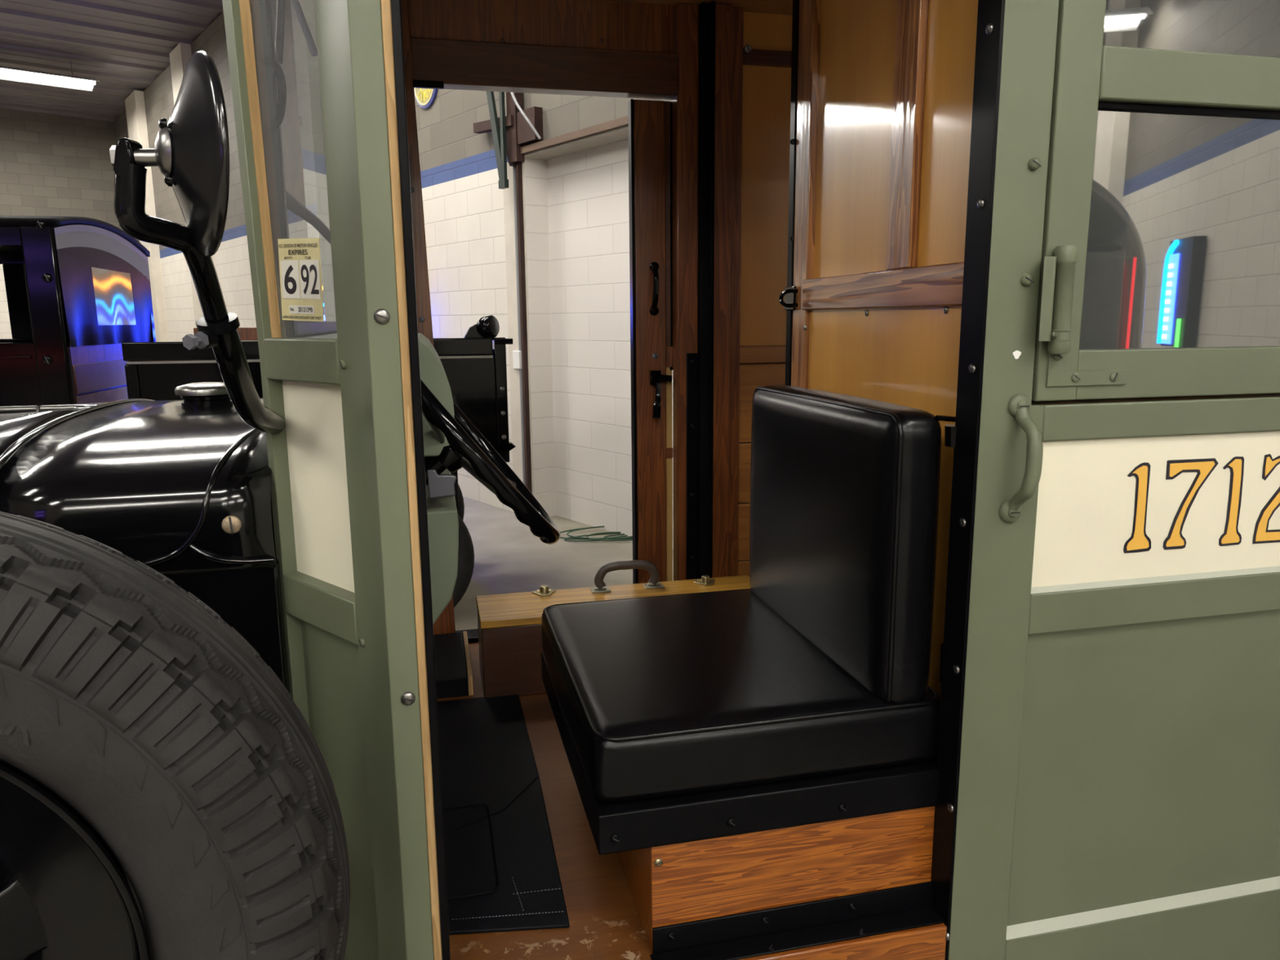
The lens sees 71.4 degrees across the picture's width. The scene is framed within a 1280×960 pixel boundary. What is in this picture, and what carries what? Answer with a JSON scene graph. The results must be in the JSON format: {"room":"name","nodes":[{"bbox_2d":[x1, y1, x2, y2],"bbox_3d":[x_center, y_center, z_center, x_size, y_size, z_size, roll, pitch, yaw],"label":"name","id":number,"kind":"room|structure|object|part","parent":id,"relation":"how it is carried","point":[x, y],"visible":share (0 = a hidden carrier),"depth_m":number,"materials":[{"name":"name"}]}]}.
{"room":"vehicle garage","nodes":[
{"label":"vehicle garage","id":0,"kind":"room"},
{"bbox_2d":[0,108,124,338],"bbox_3d":[-15.578,-3.715,14.482,12.800,5.550,0.201,-9,13,-38],"label":"wall","id":1,"kind":"structure","parent":0,"point":[51,165],"depth_m":17.34,"materials":[{"name":"beige brick"}]},
{"bbox_2d":[0,0,223,121],"bbox_3d":[-4.192,-4.186,0.316,13.700,0.200,36.300,-9,13,-38],"label":"ceiling","id":2,"kind":"structure","parent":0,"point":[124,45],"depth_m":13.05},
{"bbox_2d":[0,60,99,91],"bbox_3d":[-9.873,-6.123,12.876,3.450,0.338,0.768,-9,13,-38],"label":"ceiling light","id":3,"kind":"object","parent":2,"relation":"hanging from","point":[9,73],"visible":1,"depth_m":13.58,"materials":[{"name":"white plastic"}]},
{"bbox_2d":[113,0,672,512],"bbox_3d":[0.720,-2.144,4.965,0.402,5.550,35.701,-9,13,-38],"label":"wall","id":4,"kind":"structure","parent":0,"point":[464,214],"depth_m":7.78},
{"bbox_2d":[124,90,168,342],"bbox_3d":[-8.990,-4.111,16.364,0.140,5.550,0.900,-9,13,-38],"label":"trim","id":5,"kind":"structure","parent":4,"relation":"attached to","point":[135,102],"depth_m":16.01,"materials":[{"name":"beige paint"}]},
{"bbox_2d":[168,42,204,328],"bbox_3d":[-6.788,-3.647,13.683,0.140,5.550,0.700,-9,13,-38],"label":"trim","id":6,"kind":"structure","parent":4,"relation":"attached to","point":[180,56],"depth_m":13.24,"materials":[{"name":"beige paint"}]},
{"bbox_2d":[321,279,324,321],"bbox_3d":[-2.808,-1.714,9.042,0.125,0.720,2.630,-9,13,-38],"label":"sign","id":7,"kind":"object","parent":4,"relation":"attached to","point":[322,279],"visible":0.02,"depth_m":9.89,"materials":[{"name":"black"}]},
{"bbox_2d":[413,88,437,108],"bbox_3d":[-1.827,-3.390,7.580,0.031,0.430,0.430,-9,13,-38],"label":"round sign","id":8,"kind":"object","parent":4,"relation":"attached to","point":[425,98],"visible":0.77,"depth_m":7.59,"materials":[{"name":"yellow metal"}]},
{"bbox_2d":[503,162,533,495],"bbox_3d":[-0.942,-1.051,6.932,0.014,2.729,0.285,-9,13,-38],"label":"trim","id":9,"kind":"structure","parent":4,"relation":"attached to","point":[508,206],"depth_m":6.92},
{"bbox_2d":[512,165,525,485],"bbox_3d":[-0.953,-1.388,6.855,0.037,3.380,0.100,-9,13,-38],"label":"conduit pipe","id":10,"kind":"object","parent":4,"relation":"attached to","point":[517,355],"visible":0.71,"depth_m":6.88,"materials":[{"name":"grey metal"}]},
{"bbox_2d":[524,157,555,516],"bbox_3d":[-0.769,-1.046,6.885,0.200,2.734,0.006,-9,13,-38],"label":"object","id":11,"kind":"structure","parent":4,"relation":"attached to","point":[535,184],"depth_m":6.86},
{"bbox_2d":[520,115,627,154],"bbox_3d":[0.330,-2.163,5.079,0.030,0.047,3.970,-9,13,-38],"label":"trim","id":12,"kind":"structure","parent":4,"relation":"attached to","point":[621,122],"depth_m":5.98,"materials":[{"name":"paint"}]},
{"bbox_2d":[524,124,628,160],"bbox_3d":[0.443,-2.148,5.139,0.216,0.030,3.915,-9,13,-38],"label":"trim","id":13,"kind":"structure","parent":4,"relation":"attached to","point":[620,134],"depth_m":6.12,"materials":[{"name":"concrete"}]},
{"bbox_2d":[453,497,673,631],"bbox_3d":[-4.269,1.421,1.483,13.700,0.150,35.900,-9,13,-38],"label":"floor","id":14,"kind":"structure","parent":0,"point":[508,558],"depth_m":5.90,"materials":[{"name":"concrete"}]},
{"bbox_2d":[0,215,515,607],"bbox_3d":[-2.847,-0.274,4.613,4.258,2.055,1.403,-3,10,-13],"label":"car","id":15,"kind":"object","parent":14,"relation":"on","point":[78,288],"visible":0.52,"depth_m":4.21,"materials":[{"name":"black metal"}]},
{"bbox_3d":[-3.132,-0.515,3.797,0.960,0.016,0.008,-3,10,-13],"label":"door moulding","id":16,"kind":"part","parent":15,"relation":"part of","materials":[{"name":"metal"}]},
{"bbox_3d":[-3.077,-0.242,3.884,1.080,0.694,0.040,-3,10,-13],"label":"door panel","id":17,"kind":"part","parent":15,"relation":"part of","materials":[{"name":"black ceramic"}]},
{"bbox_3d":[-2.598,-0.514,3.954,0.130,1.196,0.054,-3,10,-13],"label":"corner post","id":18,"kind":"part","parent":15,"relation":"part of","materials":[{"name":"metal"}]},
{"bbox_3d":[-2.687,-1.201,4.496,0.001,0.122,1.340,-3,10,-13],"label":"blue trim","id":19,"kind":"part","parent":15,"relation":"part of","materials":[{"name":"blue metal"}]},
{"bbox_3d":[-2.733,-0.379,4.631,0.060,0.692,1.260,-3,10,-13],"label":"seat","id":20,"kind":"part","parent":15,"relation":"part of","materials":[{"name":"beige leather"}]},
{"bbox_3d":[-2.895,-0.713,5.216,0.120,1.146,0.050,-3,10,-13],"label":"post","id":21,"kind":"part","parent":15,"relation":"part of","materials":[{"name":"metal"}]},
{"bbox_3d":[-1.521,-0.617,4.185,1.636,0.082,0.060,-3,10,-13],"label":"rail","id":22,"kind":"part","parent":15,"relation":"part of","materials":[{"name":"black metal"}]},
{"bbox_3d":[-1.512,-0.565,4.183,1.626,0.014,0.013,-3,10,-13],"label":"moulding","id":23,"kind":"part","parent":15,"relation":"part of","materials":[{"name":"black metal"}]},
{"bbox_3d":[-1.516,-0.333,4.247,1.646,0.474,0.030,-3,10,-13],"label":"panel","id":24,"kind":"part","parent":15,"relation":"part of","materials":[{"name":"black metal"}]},
{"bbox_3d":[-1.760,-0.067,4.920,1.446,0.280,1.060,-3,10,-13],"label":"bed sill","id":25,"kind":"part","parent":15,"relation":"part of","materials":[{"name":"black metal"}]},
{"bbox_2d":[475,315,512,344],"bbox_3d":[-0.723,-0.744,4.412,0.168,0.142,0.168,-3,10,-13],"label":"lamp","id":26,"kind":"object","parent":15,"relation":"attached to","point":[487,327],"depth_m":4.39,"materials":[{"name":"black metal"}]},
{"bbox_2d":[473,92,542,493],"bbox_3d":[-0.996,-2.382,6.654,0.095,5.450,0.834,-10,14,-42],"label":"pipe","id":27,"kind":"object","parent":14,"relation":"on","point":[519,133],"visible":0.79,"depth_m":6.62,"materials":[{"name":"metal"}]},
{"bbox_2d":[486,91,508,189],"bbox_3d":[-1.087,-2.715,6.614,0.035,1.080,0.310,-9,13,-38],"label":"door track","id":28,"kind":"object","parent":27,"relation":"attached to","point":[500,140],"visible":0.76,"depth_m":6.59,"materials":[{"name":"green metal"}]},
{"bbox_2d":[510,92,541,139],"bbox_3d":[-0.837,-2.603,6.295,0.330,0.410,0.067,8,13,39],"label":"cable","id":29,"kind":"object","parent":27,"relation":"hanging from","point":[519,108],"visible":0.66,"depth_m":6.25,"materials":[{"name":"grey plastic"}]},
{"bbox_2d":[560,525,632,542],"bbox_3d":[-0.205,0.392,6.492,0.814,0.030,0.435,-3,10,-13],"label":"coil","id":30,"kind":"object","parent":14,"relation":"on","point":[622,538],"visible":0.57,"depth_m":6.40,"materials":[{"name":"green rubber"}]},
{"bbox_2d":[0,0,1279,959],"bbox_3d":[0.379,-0.015,1.869,5.020,2.460,1.847,-3,10,-13],"label":"truck","id":31,"kind":"object","parent":14,"relation":"on","point":[964,315],"visible":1,"depth_m":1.33,"materials":[{"name":"green paint"}]},
{"bbox_3d":[-0.689,0.446,0.734,0.683,0.683,0.003,-3,10,-13],"label":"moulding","id":32,"kind":"part","parent":31,"relation":"part of","materials":[{"name":"rubber"}]},
{"bbox_3d":[-0.482,-0.240,0.946,0.051,0.170,0.145,2,10,11],"label":"arm","id":33,"kind":"part","parent":31,"relation":"part of","materials":[{"name":"black metal"}]},
{"bbox_3d":[-0.508,-0.128,1.157,0.036,0.173,0.283,-3,10,-12],"label":"arm","id":34,"kind":"part","parent":31,"relation":"part of","materials":[{"name":"black metal"}]},
{"bbox_3d":[-0.536,-0.082,1.330,0.043,1.920,0.050,9,14,42],"label":"corner post","id":35,"kind":"part","parent":31,"relation":"part of","materials":[{"name":"green paint"}]},
{"bbox_3d":[-0.522,-0.619,1.237,0.024,0.830,0.022,-3,10,-13],"label":"frame","id":36,"kind":"part","parent":31,"relation":"part of","materials":[{"name":"beige wood"}]},
{"bbox_3d":[-0.550,-0.690,1.363,0.024,0.101,0.012,-3,10,-13],"label":"stay rod","id":37,"kind":"part","parent":31,"relation":"part of","materials":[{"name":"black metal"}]},
{"bbox_2d":[278,243,320,319],"bbox_3d":[-0.470,-0.274,1.228,0.113,0.105,0.001,9,14,42],"label":"print","id":38,"kind":"object","parent":31,"relation":"on","point":[300,264],"depth_m":1.23,"materials":[{"name":"beige paper"}]},
{"bbox_3d":[-0.446,-0.166,1.229,0.207,0.059,0.051,9,14,42],"label":"corner rail","id":39,"kind":"part","parent":31,"relation":"part of","materials":[{"name":"green paint"}]},
{"bbox_3d":[-0.567,-0.767,1.502,0.042,0.097,0.012,-3,10,-13],"label":"stay rod","id":40,"kind":"part","parent":31,"relation":"part of","materials":[{"name":"grey metal"}]},
{"bbox_3d":[-0.538,-0.421,1.446,0.023,0.087,0.256,0,10,3],"label":"stay arm","id":41,"kind":"part","parent":31,"relation":"part of","materials":[{"name":"grey metal"}]},
{"bbox_3d":[-0.621,-0.298,1.736,0.024,0.022,0.867,-3,10,-13],"label":"frame","id":42,"kind":"part","parent":31,"relation":"part of","materials":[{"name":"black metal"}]},
{"bbox_3d":[-0.443,0.006,1.261,0.206,0.291,0.008,9,14,42],"label":"cream corner panel","id":43,"kind":"part","parent":31,"relation":"part of","materials":[{"name":"paint"}]},
{"bbox_3d":[-0.733,-0.234,2.183,0.050,1.920,0.024,3,11,20],"label":"corner post","id":44,"kind":"part","parent":31,"relation":"part of","materials":[{"name":"green paint"}]},
{"bbox_3d":[-0.443,0.180,1.291,0.207,0.062,0.051,9,14,42],"label":"corner rail","id":45,"kind":"part","parent":31,"relation":"part of","materials":[{"name":"green paint"}]},
{"bbox_3d":[-0.725,-0.770,2.083,0.024,0.830,0.023,-3,10,-13],"label":"frame","id":46,"kind":"part","parent":31,"relation":"part of","materials":[{"name":"green metal"}]},
{"bbox_3d":[-0.438,0.543,1.358,0.206,0.677,0.008,9,14,42],"label":"corner panel","id":47,"kind":"part","parent":31,"relation":"part of","materials":[{"name":"green paint"}]},
{"bbox_3d":[-0.484,-0.178,1.668,0.246,0.188,0.620,-3,10,-13],"label":"dash panel","id":48,"kind":"part","parent":31,"relation":"part of","materials":[{"name":"green paint"}]},
{"bbox_3d":[-0.581,-0.376,2.455,0.070,1.740,0.040,-3,10,-13],"label":"door post","id":49,"kind":"part","parent":31,"relation":"part of","materials":[{"name":"brown wood"}]},
{"bbox_3d":[-0.481,0.150,1.727,0.245,0.300,0.620,-3,10,-13],"label":"dash panel","id":50,"kind":"part","parent":31,"relation":"part of","materials":[{"name":"green paint"}]},
{"bbox_3d":[-0.225,0.451,2.719,0.780,0.014,0.080,-3,10,-13],"label":"sill","id":51,"kind":"part","parent":31,"relation":"part of","materials":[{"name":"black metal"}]},
{"bbox_2d":[437,694,569,935],"bbox_3d":[-0.373,0.623,1.776,0.350,0.009,0.897,-3,10,-13],"label":"floor mat","id":52,"kind":"object","parent":31,"relation":"on","point":[502,872],"visible":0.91,"depth_m":1.66,"materials":[{"name":"black rubber"}]},
{"bbox_3d":[-0.240,-1.235,2.415,0.860,0.128,0.040,-3,10,-13],"label":"panel","id":53,"kind":"part","parent":31,"relation":"part of","materials":[{"name":"brown wood"}]},
{"bbox_2d":[475,560,750,697],"bbox_3d":[-0.041,0.371,2.381,0.769,0.284,0.215,-3,10,-13],"label":"case","id":54,"kind":"object","parent":31,"relation":"on","point":[509,624],"visible":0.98,"depth_m":2.26,"materials":[{"name":"brown wood"}]},
{"bbox_3d":[-0.108,0.294,2.421,0.052,0.013,0.040,-3,10,-13],"label":"handle plate","id":55,"kind":"part","parent":54,"relation":"part of","materials":[{"name":"silver metal"}]},
{"bbox_3d":[-0.036,0.256,2.432,0.182,0.075,0.019,-3,10,-13],"label":"handle","id":56,"kind":"part","parent":54,"relation":"part of","materials":[{"name":"grey leather"}]},
{"bbox_3d":[0.037,0.286,2.455,0.052,0.013,0.040,-3,10,-13],"label":"handle plate","id":57,"kind":"part","parent":54,"relation":"part of","materials":[{"name":"silver metal"}]},
{"bbox_3d":[0.046,-0.555,2.581,0.030,0.154,0.054,-3,10,-13],"label":"pull handle","id":58,"kind":"part","parent":31,"relation":"part of","materials":[{"name":"black metal"}]},
{"bbox_3d":[0.090,-0.083,2.716,0.021,0.030,0.007,-3,10,-13],"label":"door rail","id":59,"kind":"part","parent":31,"relation":"part of","materials":[{"name":"brown wood"}]},
{"bbox_3d":[0.085,-0.370,2.672,0.021,0.060,0.024,-3,10,-13],"label":"door rail","id":60,"kind":"part","parent":31,"relation":"part of","materials":[{"name":"brown wood"}]},
{"bbox_3d":[0.088,0.033,2.747,0.021,0.760,0.012,-3,10,-13],"label":"door panel","id":61,"kind":"part","parent":31,"relation":"part of","materials":[{"name":"beige wood"}]},
{"bbox_3d":[0.134,-0.436,2.634,0.063,1.784,0.054,-3,10,-13],"label":"post","id":62,"kind":"part","parent":31,"relation":"part of","materials":[{"name":"brown wood"}]},
{"bbox_3d":[0.157,0.037,2.689,0.034,0.832,0.012,-3,10,-13],"label":"wear plate","id":63,"kind":"part","parent":31,"relation":"part of","materials":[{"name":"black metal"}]},
{"bbox_3d":[0.231,-0.440,2.646,0.055,1.784,0.074,-3,10,-13],"label":"cargo post","id":64,"kind":"part","parent":31,"relation":"part of","materials":[{"name":"brown wood"}]},
{"bbox_3d":[0.151,0.437,1.650,0.587,0.062,0.656,-3,10,-13],"label":"seat frame","id":65,"kind":"part","parent":31,"relation":"part of","materials":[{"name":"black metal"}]},
{"bbox_2d":[541,589,940,802],"bbox_3d":[0.137,0.353,1.630,0.571,0.129,0.639,-3,10,-13],"label":"cushion","id":66,"kind":"object","parent":31,"relation":"on","point":[716,696],"depth_m":1.38,"materials":[{"name":"black leather"}]},
{"bbox_3d":[1.358,-0.432,2.936,2.195,0.051,0.039,-3,10,-13],"label":"rail","id":67,"kind":"part","parent":31,"relation":"part of","materials":[{"name":"brown wood"}]},
{"bbox_3d":[1.352,-0.919,2.856,2.195,0.934,0.024,-3,10,-13],"label":"panel","id":68,"kind":"part","parent":31,"relation":"part of","materials":[{"name":"brown wood"}]},
{"bbox_3d":[1.354,-1.255,2.774,2.195,0.040,0.017,-3,10,-13],"label":"rail","id":69,"kind":"part","parent":31,"relation":"part of","materials":[{"name":"brown wood"}]},
{"bbox_3d":[0.335,-0.405,1.989,0.005,0.052,0.055,-3,10,-13],"label":"hasp plate","id":70,"kind":"part","parent":31,"relation":"part of","materials":[{"name":"black metal"}]},
{"bbox_3d":[0.114,0.786,1.329,0.742,0.160,0.032,-3,10,-13],"label":"door sill","id":71,"kind":"part","parent":31,"relation":"part of","materials":[{"name":"brown wood"}]},
{"bbox_3d":[0.342,0.079,1.621,0.110,0.471,0.615,-3,10,-13],"label":"backrest","id":72,"kind":"part","parent":31,"relation":"part of","materials":[{"name":"black leather"}]},
{"bbox_3d":[0.446,-0.344,1.607,0.031,0.066,0.692,-3,10,-13],"label":"rail","id":73,"kind":"part","parent":31,"relation":"part of","materials":[{"name":"brown wood"}]},
{"bbox_3d":[0.457,0.156,1.690,0.018,0.947,0.674,-3,10,-13],"label":"panel","id":74,"kind":"part","parent":31,"relation":"part of","materials":[{"name":"brown wood"}]},
{"bbox_3d":[0.453,-0.755,1.527,0.010,0.771,0.674,-3,10,-13],"label":"panel","id":75,"kind":"part","parent":31,"relation":"part of","materials":[{"name":"brown wood"}]},
{"bbox_3d":[0.520,-0.064,1.290,0.103,1.960,0.055,-3,10,-13],"label":"post","id":76,"kind":"part","parent":31,"relation":"part of","materials":[{"name":"metal"}]},
{"bbox_3d":[1.722,0.756,1.722,2.349,0.173,0.050,-3,10,-13],"label":"rail","id":77,"kind":"part","parent":31,"relation":"part of","materials":[{"name":"green metal"}]},
{"bbox_3d":[1.721,0.421,1.652,2.349,0.506,0.008,-3,10,-13],"label":"panel","id":78,"kind":"part","parent":31,"relation":"part of","materials":[{"name":"green paint"}]},
{"bbox_3d":[1.716,0.139,1.610,2.349,0.064,0.050,-3,10,-13],"label":"rail","id":79,"kind":"part","parent":31,"relation":"part of","materials":[{"name":"green paint"}]},
{"bbox_3d":[1.717,-0.005,1.574,2.349,0.224,0.011,-3,10,-13],"label":"cream panel","id":80,"kind":"part","parent":31,"relation":"part of","materials":[{"name":"paint"}]},
{"bbox_3d":[1.714,-0.142,1.560,2.349,0.053,0.050,-3,10,-13],"label":"belt rail","id":81,"kind":"part","parent":31,"relation":"part of","materials":[{"name":"green metal"}]},
{"bbox_3d":[1.008,-0.172,1.378,0.802,0.070,0.043,-3,10,-13],"label":"rail","id":82,"kind":"part","parent":31,"relation":"part of","materials":[{"name":"green metal"}]},
{"bbox_3d":[1.006,-0.371,1.341,0.802,0.336,0.005,-3,10,-13],"label":"pane","id":83,"kind":"part","parent":31,"relation":"part of","materials":[{"name":"clear glass"}]},
{"bbox_3d":[1.004,-0.570,1.306,0.802,0.068,0.045,-3,10,-13],"label":"rail","id":84,"kind":"part","parent":31,"relation":"part of","materials":[{"name":"green metal"}]},
{"bbox_3d":[1.005,-0.796,1.253,0.802,0.394,0.005,-3,10,-13],"label":"pane","id":85,"kind":"part","parent":31,"relation":"part of","materials":[{"name":"clear glass"}]},
{"bbox_2d":[546,139,673,550],"bbox_3d":[0.616,-0.826,5.509,0.200,2.765,3.915,-9,13,-38],"label":"wall","id":86,"kind":"structure","parent":0,"point":[588,205],"depth_m":6.53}
]}

